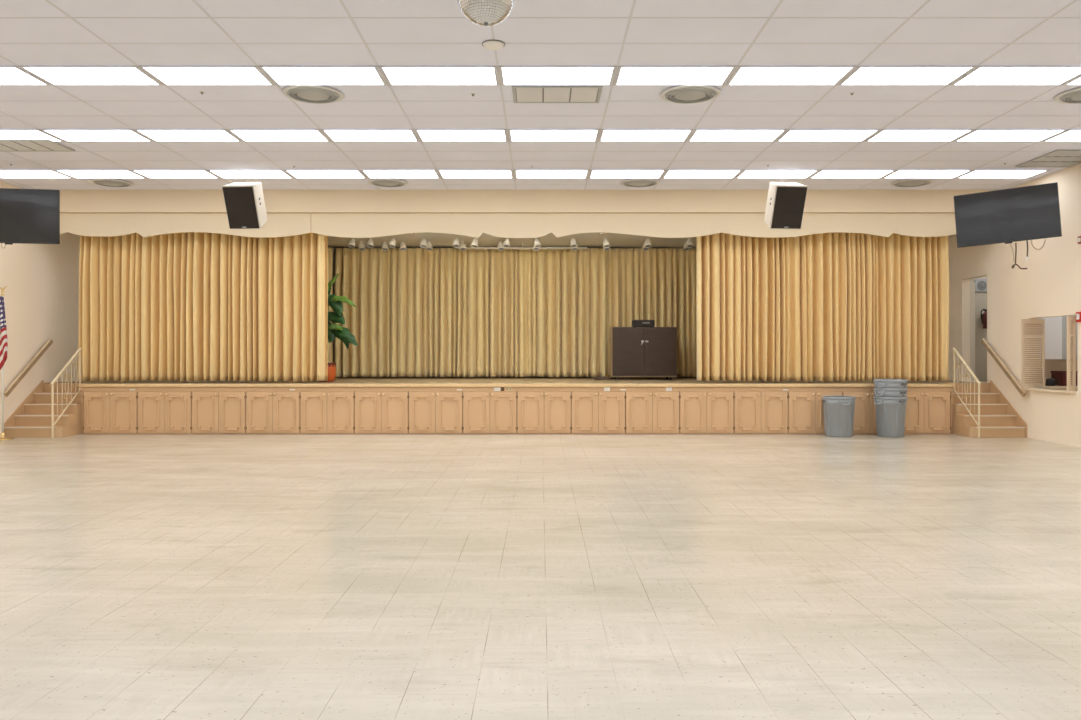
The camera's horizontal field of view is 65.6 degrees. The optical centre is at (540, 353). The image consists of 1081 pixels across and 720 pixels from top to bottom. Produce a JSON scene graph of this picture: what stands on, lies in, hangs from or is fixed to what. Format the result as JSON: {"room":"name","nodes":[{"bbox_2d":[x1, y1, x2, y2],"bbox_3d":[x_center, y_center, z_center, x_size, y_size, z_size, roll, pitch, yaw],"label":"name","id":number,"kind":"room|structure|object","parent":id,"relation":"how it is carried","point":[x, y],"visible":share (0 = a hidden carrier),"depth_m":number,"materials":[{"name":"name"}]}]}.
{"room":"auditorium","nodes":[
{"label":"auditorium","id":0,"kind":"room"},
{"bbox_2d":[0,182,79,436],"bbox_3d":[-9.400,-0.760,6.600,0.200,4.420,25.200,0,0,0],"label":"wall","id":1,"kind":"structure","parent":0,"point":[41,294],"depth_m":15.51,"materials":[{"name":"beige paint"}]},
{"bbox_2d":[4,339,52,396],"bbox_3d":[-9.245,0.225,15.096,0.108,1.025,1.405,0,0,0],"label":"wall handrail","id":2,"kind":"object","parent":1,"relation":"attached to","point":[49,342],"visible":0.97,"depth_m":15.02,"materials":[{"name":"brown wood"}]},
{"bbox_2d":[0,188,59,248],"bbox_3d":[-8.326,-2.036,12.635,2.028,0.899,0.448,0,0,8],"label":"television","id":3,"kind":"object","parent":1,"relation":"attached to","point":[27,216],"visible":1,"depth_m":12.62,"materials":[{"name":"black plastic"}]},
{"bbox_2d":[333,248,695,377],"bbox_3d":[-0.450,-0.760,19.100,17.700,4.420,0.200,0,0,0],"label":"wall","id":4,"kind":"structure","parent":0,"point":[334,249],"depth_m":19.00,"materials":[{"name":"beige paint"}]},
{"bbox_2d":[60,190,994,212],"bbox_3d":[-0.450,-2.768,15.230,17.700,0.405,0.160,0,0,0],"label":"wall","id":5,"kind":"structure","parent":0,"point":[71,201],"depth_m":15.15,"materials":[{"name":"beige paint"}]},
{"bbox_2d":[60,213,955,237],"bbox_3d":[-0.450,-2.333,15.243,17.696,0.457,0.054,0,0,0],"label":"valance","id":6,"kind":"object","parent":5,"relation":"attached to","point":[344,225],"visible":0.88,"depth_m":15.22,"materials":[{"name":"beige paint"}]},
{"bbox_2d":[0,432,1080,719],"bbox_3d":[-0.450,1.500,6.525,18.300,0.100,25.650,0,0,0],"label":"floor","id":7,"kind":"structure","parent":0,"point":[143,576],"depth_m":5.46,"materials":[{"name":"tile"}]},
{"bbox_2d":[0,286,12,439],"bbox_3d":[-9.120,0.147,14.200,0.304,2.602,0.304,0,0,0],"label":"flag stand","id":8,"kind":"object","parent":7,"relation":"on","point":[2,437],"visible":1,"depth_m":14.19,"materials":[{"name":"gold metal"}]},
{"bbox_2d":[0,296,7,369],"bbox_3d":[-9.050,-0.342,14.130,0.127,1.256,0.143,0,0,0],"label":"flag","id":9,"kind":"object","parent":8,"relation":"hanging from","point":[3,329],"visible":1,"depth_m":14.09,"materials":[{"name":"fabric"}]},
{"bbox_2d":[4,380,86,437],"bbox_3d":[-8.816,0.969,15.070,0.965,0.958,1.200,0,0,0],"label":"stairs","id":10,"kind":"structure","parent":7,"relation":"on","point":[32,418],"depth_m":14.97,"materials":[{"name":"beige paint"}]},
{"bbox_2d":[51,348,81,437],"bbox_3d":[-8.430,0.666,14.898,0.040,1.564,0.905,0,0,0],"label":"stair railing","id":11,"kind":"object","parent":10,"relation":"on","point":[53,423],"visible":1,"depth_m":14.85,"materials":[{"name":"beige metal"}]},
{"bbox_2d":[83,391,137,433],"bbox_3d":[-7.790,1.062,15.374,0.975,0.771,0.552,0,0,0],"label":"base cabinet","id":12,"kind":"object","parent":7,"relation":"on","point":[104,412],"visible":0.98,"depth_m":15.14,"materials":[{"name":"brown wood"}]},
{"bbox_2d":[137,391,191,433],"bbox_3d":[-6.809,1.062,15.374,0.975,0.771,0.552,0,0,0],"label":"base cabinet","id":13,"kind":"object","parent":7,"relation":"on","point":[159,412],"visible":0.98,"depth_m":15.14,"materials":[{"name":"brown wood"}]},
{"bbox_2d":[192,391,245,433],"bbox_3d":[-5.828,1.062,15.374,0.975,0.771,0.552,0,0,0],"label":"base cabinet","id":14,"kind":"object","parent":7,"relation":"on","point":[213,412],"visible":0.99,"depth_m":15.14,"materials":[{"name":"brown wood"}]},
{"bbox_2d":[246,391,299,433],"bbox_3d":[-4.848,1.062,15.374,0.975,0.771,0.552,0,0,0],"label":"base cabinet","id":15,"kind":"object","parent":7,"relation":"on","point":[267,412],"visible":0.98,"depth_m":15.14,"materials":[{"name":"brown wood"}]},
{"bbox_2d":[300,391,354,433],"bbox_3d":[-3.867,1.062,15.374,0.975,0.771,0.552,0,0,0],"label":"base cabinet","id":16,"kind":"object","parent":7,"relation":"on","point":[321,412],"visible":0.99,"depth_m":15.14,"materials":[{"name":"brown wood"}]},
{"bbox_2d":[355,391,408,433],"bbox_3d":[-2.887,1.062,15.374,0.975,0.771,0.552,0,0,0],"label":"base cabinet","id":17,"kind":"object","parent":7,"relation":"on","point":[376,412],"visible":0.98,"depth_m":15.14,"materials":[{"name":"brown wood"}]},
{"bbox_2d":[409,391,462,433],"bbox_3d":[-1.906,1.062,15.374,0.975,0.771,0.552,0,0,0],"label":"base cabinet","id":18,"kind":"object","parent":7,"relation":"on","point":[430,412],"visible":0.98,"depth_m":15.14,"materials":[{"name":"brown wood"}]},
{"bbox_2d":[463,391,516,433],"bbox_3d":[-0.925,1.062,15.374,0.975,0.771,0.552,0,0,0],"label":"base cabinet","id":19,"kind":"object","parent":7,"relation":"on","point":[484,412],"visible":0.98,"depth_m":15.14,"materials":[{"name":"brown wood"}]},
{"bbox_2d":[55,377,982,433],"bbox_3d":[-0.450,0.961,17.056,17.696,0.971,3.883,0,0,0],"label":"stage platform","id":20,"kind":"object","parent":7,"relation":"on","point":[339,384],"depth_m":15.16,"materials":[{"name":"brown wood"}]},
{"bbox_2d":[317,273,357,381],"bbox_3d":[-4.113,-0.517,16.336,1.242,2.114,0.495,0,0,36],"label":"potted plant","id":21,"kind":"object","parent":20,"relation":"on","point":[334,330],"visible":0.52,"depth_m":16.23,"materials":[{"name":"green plant"}]},
{"bbox_2d":[609,327,676,379],"bbox_3d":[2.148,-0.011,17.715,1.351,1.098,0.689,0,0,0],"label":"base cabinet","id":22,"kind":"object","parent":20,"relation":"on","point":[633,351],"visible":0.98,"depth_m":17.40,"materials":[{"name":"brown laminate"}]},
{"bbox_2d":[517,391,570,433],"bbox_3d":[0.055,1.062,15.374,0.975,0.771,0.552,0,0,0],"label":"base cabinet","id":23,"kind":"object","parent":7,"relation":"on","point":[538,412],"visible":0.99,"depth_m":15.14,"materials":[{"name":"brown wood"}]},
{"bbox_2d":[571,391,624,433],"bbox_3d":[1.036,1.062,15.374,0.975,0.771,0.552,0,0,0],"label":"base cabinet","id":24,"kind":"object","parent":7,"relation":"on","point":[592,412],"visible":0.99,"depth_m":15.14,"materials":[{"name":"brown wood"}]},
{"bbox_2d":[625,391,678,433],"bbox_3d":[2.017,1.062,15.374,0.975,0.771,0.552,0,0,0],"label":"base cabinet","id":25,"kind":"object","parent":7,"relation":"on","point":[646,412],"visible":0.98,"depth_m":15.14,"materials":[{"name":"brown wood"}]},
{"bbox_2d":[679,391,733,433],"bbox_3d":[2.997,1.062,15.374,0.975,0.771,0.552,0,0,0],"label":"base cabinet","id":26,"kind":"object","parent":7,"relation":"on","point":[700,412],"visible":0.98,"depth_m":15.14,"materials":[{"name":"brown wood"}]},
{"bbox_2d":[734,391,787,433],"bbox_3d":[3.978,1.062,15.374,0.975,0.771,0.552,0,0,0],"label":"base cabinet","id":27,"kind":"object","parent":7,"relation":"on","point":[755,412],"visible":0.98,"depth_m":15.14,"materials":[{"name":"brown wood"}]},
{"bbox_2d":[788,391,841,433],"bbox_3d":[4.958,1.062,15.374,0.975,0.771,0.552,0,0,0],"label":"base cabinet","id":28,"kind":"object","parent":7,"relation":"on","point":[805,408],"visible":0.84,"depth_m":15.14,"materials":[{"name":"brown wood"}]},
{"bbox_2d":[822,396,855,436],"bbox_3d":[5.254,1.098,14.780,0.567,0.700,0.567,0,0,-44],"label":"trash can","id":29,"kind":"object","parent":7,"relation":"on","point":[838,410],"visible":1,"depth_m":14.58,"materials":[{"name":"grey plastic"}]},
{"bbox_2d":[842,391,876,433],"bbox_3d":[5.939,1.062,15.374,0.975,0.771,0.552,0,0,0],"label":"base cabinet","id":30,"kind":"object","parent":7,"relation":"on","point":[864,411],"visible":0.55,"depth_m":15.14,"materials":[{"name":"brown wood"}]},
{"bbox_2d":[873,396,907,436],"bbox_3d":[6.165,1.098,14.780,0.566,0.700,0.566,0,0,19],"label":"trash can","id":31,"kind":"object","parent":7,"relation":"on","point":[889,416],"visible":0.98,"depth_m":14.58,"materials":[{"name":"grey plastic"}]},
{"bbox_2d":[873,388,907,426],"bbox_3d":[6.165,0.948,14.780,0.566,0.700,0.566,0,0,22],"label":"trash can","id":32,"kind":"object","parent":31,"relation":"on","point":[879,392],"visible":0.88,"depth_m":14.55,"materials":[{"name":"grey plastic"}]},
{"bbox_2d":[873,379,907,388],"bbox_3d":[6.165,0.798,14.780,0.566,0.700,0.566,0,0,18],"label":"trash can","id":33,"kind":"object","parent":32,"relation":"on","point":[878,383],"visible":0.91,"depth_m":14.55,"materials":[{"name":"grey plastic"}]},
{"bbox_2d":[904,391,950,433],"bbox_3d":[6.920,1.062,15.374,0.975,0.771,0.552,0,0,0],"label":"base cabinet","id":34,"kind":"object","parent":7,"relation":"on","point":[927,412],"visible":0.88,"depth_m":15.14,"materials":[{"name":"brown wood"}]},
{"bbox_2d":[948,380,1026,437],"bbox_3d":[7.931,0.969,15.070,0.935,0.958,1.200,0,0,0],"label":"stairs","id":35,"kind":"structure","parent":7,"relation":"on","point":[999,418],"depth_m":14.98,"materials":[{"name":"beige paint"}]},
{"bbox_2d":[953,348,980,437],"bbox_3d":[7.560,0.666,14.898,0.040,1.564,0.905,0,0,0],"label":"stair railing","id":36,"kind":"object","parent":35,"relation":"on","point":[954,349],"visible":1,"depth_m":14.88,"materials":[{"name":"beige metal"}]},
{"bbox_2d":[0,0,1080,189],"bbox_3d":[-0.450,-3.020,4.505,18.300,0.100,21.610,0,0,0],"label":"ceiling","id":37,"kind":"structure","parent":0,"point":[41,115],"depth_m":9.66,"materials":[{"name":"tile"}]},
{"bbox_2d":[0,66,50,85],"bbox_3d":[-6.003,-2.961,8.925,1.227,0.009,0.602,0,0,0],"label":"recessed light","id":38,"kind":"object","parent":37,"relation":"in","point":[9,75],"visible":1,"depth_m":9.00,"materials":[{"name":"white plastic"}]},
{"bbox_2d":[0,129,64,141],"bbox_3d":[-7.239,-2.961,11.365,1.227,0.009,0.602,0,0,0],"label":"recessed light","id":39,"kind":"object","parent":37,"relation":"in","point":[4,133],"visible":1,"depth_m":11.30,"materials":[{"name":"white plastic"}]},
{"bbox_2d":[0,170,71,177],"bbox_3d":[-8.473,-2.961,13.805,1.227,0.009,0.602,0,0,0],"label":"recessed light","id":40,"kind":"object","parent":37,"relation":"in","point":[3,173],"visible":1,"depth_m":13.81,"materials":[{"name":"white plastic"}]},
{"bbox_2d":[0,139,74,150],"bbox_3d":[-7.465,-2.957,11.875,1.370,0.017,0.650,0,0,0],"label":"ceiling vent","id":41,"kind":"object","parent":37,"relation":"in","point":[5,144],"visible":1,"depth_m":11.86,"materials":[{"name":"grey metal"}]},
{"bbox_2d":[18,66,163,85],"bbox_3d":[-4.769,-2.961,8.925,1.227,0.009,0.602,0,0,0],"label":"recessed light","id":42,"kind":"object","parent":37,"relation":"in","point":[53,75],"visible":1,"depth_m":8.90,"materials":[{"name":"white plastic"}]},
{"bbox_2d":[40,129,153,141],"bbox_3d":[-6.003,-2.961,11.365,1.227,0.009,0.602,0,0,0],"label":"recessed light","id":43,"kind":"object","parent":37,"relation":"in","point":[67,135],"visible":1,"depth_m":11.35,"materials":[{"name":"white plastic"}]},
{"bbox_2d":[54,170,145,177],"bbox_3d":[-7.239,-2.961,13.805,1.227,0.009,0.602,0,0,0],"label":"recessed light","id":44,"kind":"object","parent":37,"relation":"in","point":[72,173],"visible":1,"depth_m":13.74,"materials":[{"name":"white plastic"}]},
{"bbox_2d":[89,178,133,186],"bbox_3d":[-7.410,-2.948,14.470,0.690,0.034,0.690,0,0,0],"label":"ceiling vent","id":45,"kind":"object","parent":37,"relation":"in","point":[108,182],"visible":1,"depth_m":14.38,"materials":[{"name":"grey metal"}]},
{"bbox_2d":[130,170,219,177],"bbox_3d":[-6.003,-2.961,13.805,1.227,0.009,0.602,0,0,0],"label":"recessed light","id":46,"kind":"object","parent":37,"relation":"in","point":[146,173],"visible":1,"depth_m":13.74,"materials":[{"name":"white plastic"}]},
{"bbox_2d":[133,129,242,141],"bbox_3d":[-4.769,-2.961,11.365,1.227,0.009,0.602,0,0,0],"label":"recessed light","id":47,"kind":"object","parent":37,"relation":"in","point":[156,135],"visible":1,"depth_m":11.35,"materials":[{"name":"white plastic"}]},
{"bbox_2d":[138,66,275,85],"bbox_3d":[-3.534,-2.961,8.925,1.227,0.009,0.602,0,0,0],"label":"recessed light","id":48,"kind":"object","parent":37,"relation":"in","point":[166,75],"visible":1,"depth_m":8.90,"materials":[{"name":"white plastic"}]},
{"bbox_2d":[222,170,266,228],"bbox_3d":[-4.789,-2.514,13.584,0.523,0.893,0.482,0,24,4],"label":"speaker","id":49,"kind":"object","parent":37,"relation":"hanging from","point":[244,201],"visible":1,"depth_m":13.43},
{"bbox_2d":[222,187,258,228],"bbox_3d":[-4.801,-2.337,13.412,0.488,0.672,0.015,0,24,4],"label":"grille","id":50,"kind":"object","parent":49,"relation":"attached to","point":[241,205],"depth_m":13.40,"materials":[{"name":"grey fabric"}]},
{"bbox_2d":[207,170,292,177],"bbox_3d":[-4.769,-2.961,13.805,1.227,0.009,0.602,0,0,0],"label":"recessed light","id":51,"kind":"object","parent":37,"relation":"in","point":[220,173],"visible":1,"depth_m":13.74,"materials":[{"name":"white plastic"}]},
{"bbox_2d":[227,129,330,141],"bbox_3d":[-3.534,-2.961,11.365,1.227,0.009,0.602,0,0,0],"label":"recessed light","id":52,"kind":"object","parent":37,"relation":"in","point":[245,135],"visible":1,"depth_m":11.35,"materials":[{"name":"white plastic"}]},
{"bbox_2d":[282,84,344,103],"bbox_3d":[-2.590,-2.948,9.540,0.690,0.034,0.690,0,0,0],"label":"ceiling vent","id":53,"kind":"object","parent":37,"relation":"in","point":[306,93],"visible":1,"depth_m":9.48,"materials":[{"name":"white metal"}]},
{"bbox_2d":[258,66,387,85],"bbox_3d":[-2.299,-2.961,8.925,1.227,0.009,0.602,0,0,0],"label":"recessed light","id":54,"kind":"object","parent":37,"relation":"in","point":[280,75],"visible":1,"depth_m":8.90,"materials":[{"name":"white plastic"}]},
{"bbox_2d":[284,170,366,177],"bbox_3d":[-3.534,-2.961,13.805,1.227,0.009,0.602,0,0,0],"label":"recessed light","id":55,"kind":"object","parent":37,"relation":"in","point":[294,173],"visible":1,"depth_m":13.74,"materials":[{"name":"white plastic"}]},
{"bbox_2d":[320,129,419,141],"bbox_3d":[-2.299,-2.961,11.365,1.227,0.009,0.602,0,0,0],"label":"recessed light","id":56,"kind":"object","parent":37,"relation":"in","point":[335,135],"visible":1,"depth_m":11.35,"materials":[{"name":"white plastic"}]},
{"bbox_2d":[368,178,407,186],"bbox_3d":[-2.640,-2.948,14.470,0.690,0.034,0.690,0,0,0],"label":"ceiling vent","id":57,"kind":"object","parent":37,"relation":"in","point":[382,182],"visible":1,"depth_m":14.36,"materials":[{"name":"grey metal"}]},
{"bbox_2d":[360,170,440,177],"bbox_3d":[-2.299,-2.961,13.805,1.227,0.009,0.602,0,0,0],"label":"recessed light","id":58,"kind":"object","parent":37,"relation":"in","point":[368,173],"visible":1,"depth_m":13.74,"materials":[{"name":"white plastic"}]},
{"bbox_2d":[378,66,499,85],"bbox_3d":[-1.063,-2.961,8.925,1.227,0.009,0.602,0,0,0],"label":"recessed light","id":59,"kind":"object","parent":37,"relation":"in","point":[393,75],"visible":1,"depth_m":8.90,"materials":[{"name":"white plastic"}]},
{"bbox_2d":[414,129,508,141],"bbox_3d":[-1.063,-2.961,11.365,1.227,0.009,0.602,0,0,0],"label":"recessed light","id":60,"kind":"object","parent":37,"relation":"in","point":[424,135],"visible":1,"depth_m":11.35,"materials":[{"name":"white plastic"}]},
{"bbox_2d":[437,170,513,177],"bbox_3d":[-1.063,-2.961,13.805,1.227,0.009,0.602,0,0,0],"label":"recessed light","id":61,"kind":"object","parent":37,"relation":"in","point":[443,173],"visible":1,"depth_m":13.74,"materials":[{"name":"white plastic"}]},
{"bbox_2d":[457,0,514,25],"bbox_3d":[-0.394,-2.659,6.000,0.425,0.611,0.425,0,0,14],"label":"ball","id":62,"kind":"object","parent":37,"relation":"hanging from","point":[479,12],"visible":1,"depth_m":5.91,"materials":[{"name":"white tile"}]},
{"bbox_2d":[0,0,1080,189],"bbox_3d":[-0.450,-2.968,4.575,17.700,0.004,21.150,0,0,0],"label":"trim","id":63,"kind":"structure","parent":37,"relation":"attached to","point":[194,1],"depth_m":9.73,"materials":[{"name":"white metal"}]},
{"bbox_2d":[514,170,589,177],"bbox_3d":[0.172,-2.961,13.805,1.227,0.009,0.602,0,0,0],"label":"recessed light","id":64,"kind":"object","parent":37,"relation":"in","point":[517,173],"visible":1,"depth_m":13.74,"materials":[{"name":"white plastic"}]},
{"bbox_2d":[508,129,599,141],"bbox_3d":[0.172,-2.961,11.365,1.227,0.009,0.602,0,0,0],"label":"recessed light","id":65,"kind":"object","parent":37,"relation":"in","point":[515,135],"visible":1,"depth_m":11.35,"materials":[{"name":"white plastic"}]},
{"bbox_2d":[498,66,616,85],"bbox_3d":[0.172,-2.961,8.925,1.227,0.009,0.602,0,0,0],"label":"recessed light","id":66,"kind":"object","parent":37,"relation":"in","point":[509,75],"visible":1,"depth_m":8.90,"materials":[{"name":"white plastic"}]},
{"bbox_2d":[512,86,602,102],"bbox_3d":[0.180,-2.957,9.555,1.000,0.017,0.590,0,0,0],"label":"ceiling vent","id":67,"kind":"object","parent":37,"relation":"in","point":[521,94],"visible":1,"depth_m":9.53,"materials":[{"name":"grey metal"}]},
{"bbox_2d":[588,170,665,177],"bbox_3d":[1.407,-2.961,13.805,1.227,0.009,0.602,0,0,0],"label":"recessed light","id":68,"kind":"object","parent":37,"relation":"in","point":[593,173],"visible":1,"depth_m":13.74,"materials":[{"name":"white plastic"}]},
{"bbox_2d":[620,178,659,186],"bbox_3d":[1.710,-2.948,14.470,0.690,0.034,0.690,0,0,0],"label":"ceiling vent","id":69,"kind":"object","parent":37,"relation":"in","point":[638,182],"visible":1,"depth_m":14.37,"materials":[{"name":"grey metal"}]},
{"bbox_2d":[598,129,693,141],"bbox_3d":[1.407,-2.961,11.365,1.227,0.009,0.602,0,0,0],"label":"recessed light","id":70,"kind":"object","parent":37,"relation":"in","point":[606,135],"visible":1,"depth_m":11.35,"materials":[{"name":"white plastic"}]},
{"bbox_2d":[613,66,736,85],"bbox_3d":[1.407,-2.961,8.925,1.227,0.009,0.602,0,0,0],"label":"recessed light","id":71,"kind":"object","parent":37,"relation":"in","point":[625,75],"visible":1,"depth_m":8.90,"materials":[{"name":"white plastic"}]},
{"bbox_2d":[660,84,720,103],"bbox_3d":[1.700,-2.948,9.540,0.690,0.034,0.690,0,0,0],"label":"ceiling vent","id":72,"kind":"object","parent":37,"relation":"in","point":[692,93],"visible":1,"depth_m":9.48,"materials":[{"name":"grey metal"}]},
{"bbox_2d":[662,170,742,177],"bbox_3d":[2.642,-2.961,13.805,1.227,0.009,0.602,0,0,0],"label":"recessed light","id":73,"kind":"object","parent":37,"relation":"in","point":[669,173],"visible":1,"depth_m":13.74,"materials":[{"name":"white plastic"}]},
{"bbox_2d":[687,129,787,141],"bbox_3d":[2.642,-2.961,11.365,1.227,0.009,0.602,0,0,0],"label":"recessed light","id":74,"kind":"object","parent":37,"relation":"in","point":[698,135],"visible":1,"depth_m":11.35,"materials":[{"name":"white plastic"}]},
{"bbox_2d":[735,170,819,177],"bbox_3d":[3.877,-2.961,13.805,1.227,0.009,0.602,0,0,0],"label":"recessed light","id":75,"kind":"object","parent":37,"relation":"in","point":[745,173],"visible":1,"depth_m":13.74,"materials":[{"name":"white plastic"}]},
{"bbox_2d":[764,173,807,228],"bbox_3d":[3.956,-2.514,13.584,0.523,0.893,0.482,0,24,-5],"label":"speaker","id":76,"kind":"object","parent":37,"relation":"hanging from","point":[785,205],"visible":1,"depth_m":13.43},
{"bbox_2d":[771,187,806,228],"bbox_3d":[3.971,-2.337,13.412,0.488,0.672,0.015,0,24,-5],"label":"grille","id":77,"kind":"object","parent":76,"relation":"attached to","point":[788,206],"depth_m":13.40,"materials":[{"name":"grey fabric"}]},
{"bbox_2d":[725,66,856,85],"bbox_3d":[2.642,-2.961,8.925,1.227,0.009,0.602,0,0,0],"label":"recessed light","id":78,"kind":"object","parent":37,"relation":"in","point":[743,75],"visible":1,"depth_m":8.90,"materials":[{"name":"white plastic"}]},
{"bbox_2d":[775,129,880,141],"bbox_3d":[3.877,-2.961,11.365,1.227,0.009,0.602,0,0,0],"label":"recessed light","id":79,"kind":"object","parent":37,"relation":"in","point":[791,135],"visible":1,"depth_m":11.35,"materials":[{"name":"white plastic"}]},
{"bbox_2d":[809,170,895,177],"bbox_3d":[5.112,-2.961,13.805,1.227,0.009,0.602,0,0,0],"label":"recessed light","id":80,"kind":"object","parent":37,"relation":"in","point":[822,173],"visible":1,"depth_m":13.74,"materials":[{"name":"white plastic"}]},
{"bbox_2d":[837,66,976,85],"bbox_3d":[3.877,-2.961,8.925,1.227,0.009,0.602,0,0,0],"label":"recessed light","id":81,"kind":"object","parent":37,"relation":"in","point":[861,75],"visible":1,"depth_m":8.90,"materials":[{"name":"white plastic"}]},
{"bbox_2d":[891,178,933,186],"bbox_3d":[6.410,-2.948,14.470,0.690,0.034,0.690,0,0,0],"label":"ceiling vent","id":82,"kind":"object","parent":37,"relation":"in","point":[915,182],"visible":1,"depth_m":14.37,"materials":[{"name":"grey"}]},
{"bbox_2d":[864,129,974,141],"bbox_3d":[5.112,-2.961,11.365,1.227,0.009,0.602,0,0,0],"label":"recessed light","id":83,"kind":"object","parent":37,"relation":"in","point":[884,135],"visible":1,"depth_m":11.35,"materials":[{"name":"white plastic"}]},
{"bbox_2d":[883,170,972,177],"bbox_3d":[6.346,-2.961,13.805,1.227,0.009,0.602,0,0,0],"label":"recessed light","id":84,"kind":"object","parent":37,"relation":"in","point":[898,173],"visible":1,"depth_m":13.74,"materials":[{"name":"white plastic"}]},
{"bbox_2d":[957,170,1049,177],"bbox_3d":[7.582,-2.961,13.805,1.227,0.009,0.602,0,0,0],"label":"recessed light","id":85,"kind":"object","parent":37,"relation":"in","point":[975,173],"visible":1,"depth_m":13.74,"materials":[{"name":"white plastic"}]},
{"bbox_2d":[953,129,1067,141],"bbox_3d":[6.346,-2.961,11.365,1.227,0.009,0.602,0,0,0],"label":"recessed light","id":86,"kind":"object","parent":37,"relation":"in","point":[978,135],"visible":1,"depth_m":11.35,"materials":[{"name":"white plastic"}]},
{"bbox_2d":[950,66,1080,85],"bbox_3d":[5.112,-2.961,8.925,1.227,0.009,0.602,0,0,0],"label":"recessed light","id":87,"kind":"object","parent":37,"relation":"in","point":[981,75],"visible":1,"depth_m":8.94,"materials":[{"name":"white plastic"}]},
{"bbox_2d":[1015,150,1080,166],"bbox_3d":[7.925,-2.957,12.705,0.870,0.017,1.070,0,0,0],"label":"ceiling vent","id":88,"kind":"object","parent":37,"relation":"in","point":[1057,158],"visible":1,"depth_m":12.78,"materials":[{"name":"grey metal"}]},
{"bbox_2d":[1042,129,1080,141],"bbox_3d":[7.582,-2.961,11.365,1.227,0.009,0.602,0,0,0],"label":"recessed light","id":89,"kind":"object","parent":37,"relation":"in","point":[1071,135],"visible":1,"depth_m":11.45,"materials":[{"name":"white plastic"}]},
{"bbox_2d":[1054,87,1080,103],"bbox_3d":[6.240,-2.948,9.540,0.690,0.034,0.690,0,0,0],"label":"ceiling vent","id":90,"kind":"object","parent":37,"relation":"in","point":[1073,96],"visible":1,"depth_m":9.59,"materials":[{"name":"grey metal"}]},
{"bbox_2d":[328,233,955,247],"bbox_3d":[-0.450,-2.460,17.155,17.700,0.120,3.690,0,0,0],"label":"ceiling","id":91,"kind":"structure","parent":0,"point":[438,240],"depth_m":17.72,"materials":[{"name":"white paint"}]},
{"bbox_2d":[78,232,327,381],"bbox_3d":[-6.280,-0.929,15.570,4.587,2.882,0.366,0,0,0],"label":"stage curtain","id":92,"kind":"object","parent":91,"relation":"hanging from","point":[191,306],"visible":0.94,"depth_m":15.53,"materials":[{"name":"beige fabric"}]},
{"bbox_2d":[328,247,332,362],"bbox_3d":[-5.248,-0.917,18.438,1.306,2.866,0.247,0,0,-2],"label":"curtain","id":93,"kind":"object","parent":91,"relation":"hanging from","point":[330,249],"visible":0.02,"depth_m":18.48,"materials":[{"name":"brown fabric"}]},
{"bbox_2d":[335,248,607,376],"bbox_3d":[-1.535,-0.917,18.586,6.076,2.867,0.334,0,0,0],"label":"curtain","id":94,"kind":"object","parent":91,"relation":"hanging from","point":[419,312],"visible":0.97,"depth_m":18.57,"materials":[{"name":"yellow fabric"}]},
{"bbox_2d":[608,248,695,376],"bbox_3d":[3.050,-0.917,18.653,3.108,2.866,0.297,0,0,0],"label":"curtain","id":95,"kind":"object","parent":91,"relation":"hanging from","point":[659,285],"visible":0.49,"depth_m":18.65,"materials":[{"name":"yellow fabric"}]},
{"bbox_2d":[696,233,948,381],"bbox_3d":[5.253,-0.929,15.575,4.702,2.882,0.376,0,0,0],"label":"stage curtain","id":96,"kind":"object","parent":91,"relation":"hanging from","point":[823,306],"visible":0.93,"depth_m":15.54,"materials":[{"name":"beige fabric"}]},
{"bbox_2d":[970,276,986,379],"bbox_3d":[9.580,-0.805,16.500,2.040,2.690,1.800,0,0,0],"label":"wall","id":97,"kind":"structure","parent":0,"point":[980,297],"depth_m":17.25,"materials":[{"name":"beige paint"}]},
{"bbox_2d":[970,282,974,380],"bbox_3d":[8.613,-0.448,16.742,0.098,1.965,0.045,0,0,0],"label":"door","id":98,"kind":"structure","parent":97,"relation":"in","point":[972,284],"depth_m":16.72,"materials":[{"name":"beige"}]},
{"bbox_2d":[948,164,1080,446],"bbox_3d":[8.480,-0.760,6.600,0.160,4.420,25.200,0,0,0],"label":"wall","id":99,"kind":"structure","parent":0,"point":[1050,285],"depth_m":14.42,"materials":[{"name":"beige paint"}]},
{"bbox_2d":[954,182,1061,268],"bbox_3d":[7.585,-1.946,13.035,1.976,1.282,0.985,0,0,-16],"label":"television","id":100,"kind":"object","parent":99,"relation":"attached to","point":[1007,216],"visible":1,"depth_m":12.89,"materials":[{"name":"black plastic"}]},
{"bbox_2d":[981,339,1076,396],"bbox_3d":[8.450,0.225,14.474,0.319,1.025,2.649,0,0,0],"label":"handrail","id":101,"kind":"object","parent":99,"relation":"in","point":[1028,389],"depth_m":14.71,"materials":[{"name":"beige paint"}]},
{"bbox_2d":[1021,319,1044,387],"bbox_3d":[8.385,-0.009,14.280,0.437,1.172,0.030,0,0,-10],"label":"shutter","id":102,"kind":"object","parent":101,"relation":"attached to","point":[1030,328],"visible":1,"depth_m":14.27,"materials":[{"name":"beige paint"}]},
{"bbox_2d":[1067,316,1075,390],"bbox_3d":[8.360,-0.009,13.210,0.141,1.172,0.030,0,0,-8],"label":"shutter","id":103,"kind":"object","parent":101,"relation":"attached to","point":[1071,320],"visible":1,"depth_m":13.20,"materials":[{"name":"beige paint"}]},
{"bbox_2d":[1038,360,1077,383],"bbox_3d":[10.080,-0.050,13.830,3.040,3.000,3.460,0,0,0],"label":"wall","id":104,"kind":"structure","parent":0,"point":[1050,365],"depth_m":15.42,"materials":[{"name":"beige paint"}]},
{"bbox_2d":[1038,316,1061,359],"bbox_3d":[8.990,-0.375,15.248,0.780,0.950,0.335,0,0,0],"label":"upper cabinet","id":105,"kind":"object","parent":104,"relation":"attached to","point":[1053,325],"visible":0.24,"depth_m":15.08,"materials":[{"name":"white paint"}]},
{"bbox_2d":[1062,315,1077,359],"bbox_3d":[9.820,-0.375,15.277,0.860,0.950,0.275,0,0,0],"label":"upper cabinet","id":106,"kind":"object","parent":104,"relation":"attached to","point":[1064,318],"visible":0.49,"depth_m":15.14,"materials":[{"name":"grey paint"}]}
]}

